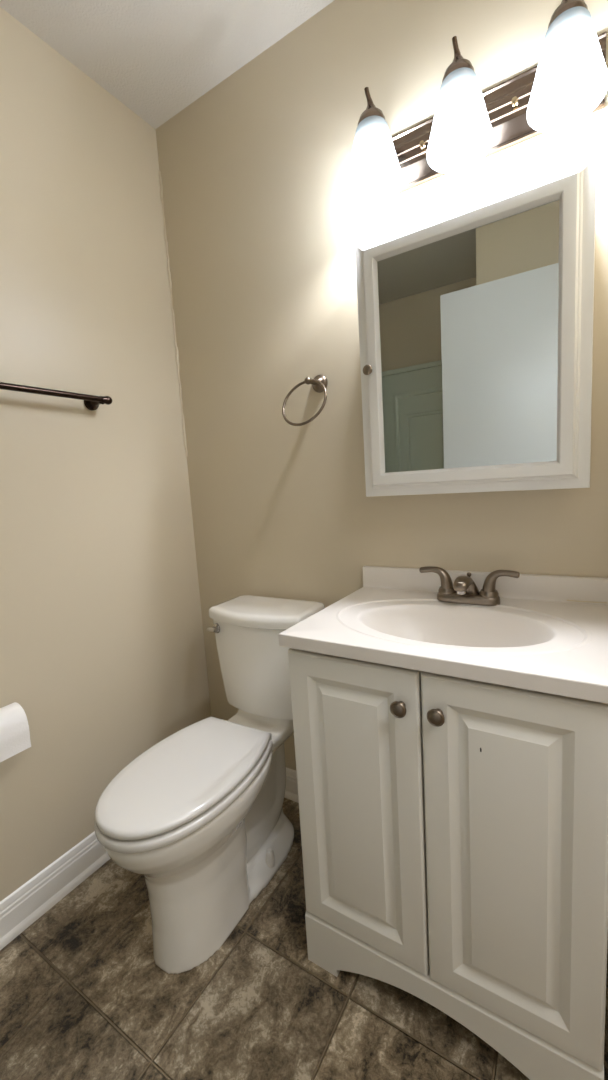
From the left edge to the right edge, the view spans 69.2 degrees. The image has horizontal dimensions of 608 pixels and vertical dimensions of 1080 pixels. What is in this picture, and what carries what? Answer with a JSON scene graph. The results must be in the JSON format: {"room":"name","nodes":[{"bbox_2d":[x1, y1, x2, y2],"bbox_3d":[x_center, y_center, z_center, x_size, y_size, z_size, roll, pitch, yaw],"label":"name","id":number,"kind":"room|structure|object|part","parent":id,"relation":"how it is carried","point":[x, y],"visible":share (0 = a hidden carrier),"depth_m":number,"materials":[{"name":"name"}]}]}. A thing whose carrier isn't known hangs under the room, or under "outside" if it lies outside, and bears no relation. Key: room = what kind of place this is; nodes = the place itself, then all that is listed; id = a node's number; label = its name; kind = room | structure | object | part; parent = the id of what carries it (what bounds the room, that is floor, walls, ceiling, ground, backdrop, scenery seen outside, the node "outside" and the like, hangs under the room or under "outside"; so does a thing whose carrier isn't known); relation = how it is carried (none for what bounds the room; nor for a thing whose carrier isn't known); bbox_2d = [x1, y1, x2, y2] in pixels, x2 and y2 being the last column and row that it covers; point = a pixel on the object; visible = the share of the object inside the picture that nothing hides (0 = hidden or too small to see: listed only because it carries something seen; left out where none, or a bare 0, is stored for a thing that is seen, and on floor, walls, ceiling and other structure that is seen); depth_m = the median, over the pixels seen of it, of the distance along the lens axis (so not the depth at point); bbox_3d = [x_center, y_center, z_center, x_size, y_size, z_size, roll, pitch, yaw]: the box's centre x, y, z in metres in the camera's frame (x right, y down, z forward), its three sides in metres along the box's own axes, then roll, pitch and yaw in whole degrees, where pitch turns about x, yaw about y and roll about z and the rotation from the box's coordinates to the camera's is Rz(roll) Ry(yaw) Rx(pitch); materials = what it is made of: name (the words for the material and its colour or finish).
{"room":"bathroom","nodes":[
{"label":"bathroom","id":0,"kind":"room"},
{"bbox_2d":[0,7,210,901],"bbox_3d":[-1.089,-0.088,0.795,0.100,2.440,2.460,1,9,32],"label":"wall","id":1,"kind":"structure","parent":0,"point":[102,647],"depth_m":1.34,"materials":[{"name":"beige paint"}]},
{"bbox_2d":[0,831,110,949],"bbox_3d":[-0.765,1.012,1.230,0.020,0.112,1.500,1,9,32],"label":"baseboard","id":2,"kind":"structure","parent":1,"relation":"attached to","point":[34,898],"depth_m":1.27,"materials":[{"name":"white paint"}]},
{"bbox_2d":[0,382,111,410],"bbox_3d":[-0.793,-0.383,1.095,0.073,0.047,0.671,1,9,32],"label":"towel bar","id":3,"kind":"object","parent":1,"relation":"attached to","point":[92,402],"visible":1,"depth_m":1.23,"materials":[{"name":"brown metal"}]},
{"bbox_3d":[-0.773,-0.383,1.082,0.018,0.018,0.634,1,9,32],"label":"rod","id":4,"kind":"part","parent":3,"relation":"part of","materials":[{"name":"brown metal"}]},
{"bbox_3d":[-0.639,-0.426,1.355,0.056,0.047,0.047,1,9,32],"label":"post","id":5,"kind":"part","parent":3,"relation":"part of","materials":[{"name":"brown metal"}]},
{"bbox_2d":[159,171,186,456],"bbox_3d":[-0.485,-0.819,1.637,0.012,1.004,0.012,-8,8,-29],"label":"trim","id":6,"kind":"structure","parent":1,"relation":"attached to","point":[160,180],"depth_m":1.63,"materials":[{"name":"beige paint"}]},
{"bbox_2d":[0,0,333,128],"bbox_3d":[0.087,-1.332,-0.002,2.900,0.080,3.000,1,9,32],"label":"ceiling","id":7,"kind":"structure","parent":0,"point":[157,58],"depth_m":1.25,"materials":[{"name":"white paint"}]},
{"bbox_2d":[0,798,607,1079],"bbox_3d":[0.243,1.153,0.319,2.900,0.060,3.000,1,9,32],"label":"floor","id":8,"kind":"structure","parent":0,"point":[84,995],"depth_m":0.99,"materials":[{"name":"tile"}]},
{"bbox_2d":[94,595,324,973],"bbox_3d":[-0.239,0.637,1.266,0.357,0.779,0.737,1,9,31],"label":"toilet","id":9,"kind":"object","parent":8,"relation":"on","point":[198,814],"visible":0.98,"depth_m":1.15,"materials":[{"name":"white ceramic"}]},
{"bbox_3d":[-0.311,0.597,1.143,0.317,0.022,0.458,1,9,31],"label":"lid","id":10,"kind":"part","parent":9,"relation":"part of","materials":[{"name":"white plastic"}]},
{"bbox_3d":[-0.310,0.625,1.147,0.324,0.022,0.465,1,9,31],"label":"seat","id":11,"kind":"part","parent":9,"relation":"part of","materials":[{"name":"white plastic"}]},
{"bbox_3d":[-0.228,0.805,1.289,0.315,0.440,0.719,1,9,31],"label":"bowl","id":12,"kind":"part","parent":9,"relation":"part of","materials":[{"name":"white ceramic"}]},
{"bbox_3d":[-0.302,0.292,1.447,0.056,0.033,0.036,1,9,31],"label":"flush lever","id":13,"kind":"part","parent":9,"relation":"part of","materials":[{"name":"silver metal"}]},
{"bbox_3d":[-0.119,0.404,1.463,0.340,0.300,0.203,1,9,31],"label":"tank","id":14,"kind":"part","parent":9,"relation":"part of","materials":[{"name":"white ceramic"}]},
{"bbox_3d":[-0.131,0.235,1.439,0.357,0.040,0.220,1,9,31],"label":"tank lid","id":15,"kind":"part","parent":9,"relation":"part of","materials":[{"name":"white ceramic"}]},
{"bbox_2d":[288,648,607,1079],"bbox_3d":[0.354,0.611,1.058,0.603,0.810,0.485,1,9,32],"label":"vanity cabinet","id":16,"kind":"object","parent":8,"relation":"on","point":[454,830],"visible":0.96,"depth_m":0.83,"materials":[{"name":"white wood"}]},
{"bbox_3d":[0.113,0.576,0.955,0.298,0.662,0.018,1,9,32],"label":"door","id":17,"kind":"part","parent":16,"relation":"part of","materials":[{"name":"white wood"}]},
{"bbox_3d":[0.182,0.321,0.843,0.033,0.033,0.025,1,9,32],"label":"knob","id":18,"kind":"part","parent":16,"relation":"part of","materials":[{"name":"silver metal"}]},
{"bbox_3d":[0.242,0.321,0.805,0.033,0.033,0.025,1,9,32],"label":"knob","id":19,"kind":"part","parent":16,"relation":"part of","materials":[{"name":"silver metal"}]},
{"bbox_2d":[278,566,607,703],"bbox_3d":[0.334,0.227,1.015,0.621,0.221,0.475,1,9,32],"label":"countertop","id":20,"kind":"structure","parent":16,"relation":"on","point":[548,634],"depth_m":0.99,"materials":[{"name":"white stone"}]},
{"bbox_2d":[419,566,519,605],"bbox_3d":[0.402,0.118,1.101,0.243,0.086,0.118,1,9,32],"label":"faucet","id":21,"kind":"object","parent":20,"relation":"on","point":[464,590],"visible":1,"depth_m":1.09,"materials":[{"name":"silver metal"}]},
{"bbox_3d":[0.354,0.103,1.165,0.093,0.067,0.045,1,9,32],"label":"handle","id":22,"kind":"part","parent":21,"relation":"part of","materials":[{"name":"silver metal"}]},
{"bbox_3d":[0.402,0.116,1.101,0.060,0.059,0.118,1,9,32],"label":"spout","id":23,"kind":"part","parent":21,"relation":"part of","materials":[{"name":"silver metal"}]},
{"bbox_3d":[0.420,0.146,1.130,0.155,0.021,0.053,1,9,32],"label":"plate","id":24,"kind":"part","parent":21,"relation":"part of","materials":[{"name":"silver metal"}]},
{"bbox_3d":[0.481,0.106,1.085,0.093,0.067,0.045,1,9,32],"label":"handle","id":25,"kind":"part","parent":21,"relation":"part of","materials":[{"name":"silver metal"}]},
{"bbox_3d":[0.266,0.975,0.927,0.603,0.134,0.016,1,9,32],"label":"board","id":26,"kind":"part","parent":16,"relation":"part of","materials":[{"name":"white wood"}]},
{"bbox_3d":[0.368,0.580,0.795,0.298,0.662,0.018,1,9,32],"label":"door","id":27,"kind":"part","parent":16,"relation":"part of","materials":[{"name":"white wood"}]},
{"bbox_2d":[156,0,607,769],"bbox_3d":[0.254,-0.241,1.331,1.600,2.440,0.100,1,9,32],"label":"wall","id":28,"kind":"structure","parent":0,"point":[263,229],"depth_m":1.33,"materials":[{"name":"beige paint"}]},
{"bbox_2d":[284,767,298,802],"bbox_3d":[-0.069,0.913,1.658,0.741,0.112,0.020,1,9,32],"label":"baseboard","id":29,"kind":"structure","parent":28,"relation":"attached to","point":[291,791],"depth_m":1.64,"materials":[{"name":"white paint"}]},
{"bbox_2d":[282,374,327,425],"bbox_3d":[0.013,-0.420,1.321,0.153,0.161,0.120,1,9,32],"label":"towel ring","id":30,"kind":"object","parent":28,"relation":"attached to","point":[319,383],"visible":1,"depth_m":1.32,"materials":[{"name":"silver metal"}]},
{"bbox_3d":[0.035,-0.478,1.336,0.053,0.053,0.056,1,9,32],"label":"post","id":31,"kind":"part","parent":30,"relation":"part of","materials":[{"name":"silver metal"}]},
{"bbox_2d":[355,155,596,496],"bbox_3d":[0.388,-0.441,1.065,0.520,0.649,0.146,1,9,32],"label":"medicine cabinet","id":32,"kind":"object","parent":28,"relation":"attached to","point":[475,318],"visible":1,"depth_m":1.00,"materials":[{"name":"white paint"}]},
{"bbox_3d":[0.165,-0.436,1.131,0.026,0.026,0.020,1,9,32],"label":"knob","id":33,"kind":"part","parent":32,"relation":"part of","materials":[{"name":"silver metal"}]},
{"bbox_2d":[377,200,558,472],"bbox_3d":[0.369,-0.436,1.036,0.400,0.528,0.005,1,9,32],"label":"mirror","id":34,"kind":"object","parent":32,"relation":"attached to","point":[468,315],"depth_m":1.02,"materials":[{"name":"clear glass"}]},
{"bbox_2d":[345,0,607,205],"bbox_3d":[0.349,-0.973,0.983,0.549,0.218,0.176,1,9,32],"label":"vanity light","id":35,"kind":"object","parent":28,"relation":"attached to","point":[469,125],"visible":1,"depth_m":0.96,"materials":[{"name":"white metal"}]},
{"bbox_3d":[0.169,-0.936,1.081,0.140,0.142,0.140,1,9,32],"label":"lamp shade","id":36,"kind":"part","parent":35,"relation":"part of","materials":[{"name":"white glass"}]},
{"bbox_3d":[0.342,-0.933,0.973,0.140,0.142,0.140,1,9,32],"label":"lamp shade","id":37,"kind":"part","parent":35,"relation":"part of","materials":[{"name":"white glass"}]},
{"bbox_3d":[0.394,-0.974,1.044,0.530,0.134,0.026,1,9,32],"label":"plate","id":38,"kind":"part","parent":35,"relation":"part of","materials":[{"name":"brown metal"}]},
{"bbox_3d":[0.515,-0.930,0.864,0.140,0.142,0.140,1,9,32],"label":"lamp shade","id":39,"kind":"part","parent":35,"relation":"part of","materials":[{"name":"white glass"}]},
{"bbox_2d":[363,566,607,605],"bbox_3d":[0.449,0.117,1.194,0.621,0.062,0.024,1,9,32],"label":"backsplash","id":40,"kind":"structure","parent":28,"relation":"attached to","point":[555,588],"depth_m":1.13,"materials":[{"name":"white stone"}]},
{"bbox_3d":[-0.801,0.475,1.104,0.076,0.047,0.162,1,9,32],"label":"toilet paper holder","id":41,"kind":"object","parent":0,"visible":0},
{"bbox_2d":[0,702,30,761],"bbox_3d":[-0.769,0.485,1.107,0.088,0.111,0.106,1,9,32],"label":"toilet paper roll","id":42,"kind":"object","parent":41,"relation":"hanging from","point":[14,727],"visible":1,"depth_m":1.10,"materials":[{"name":"white paper"}]}
]}

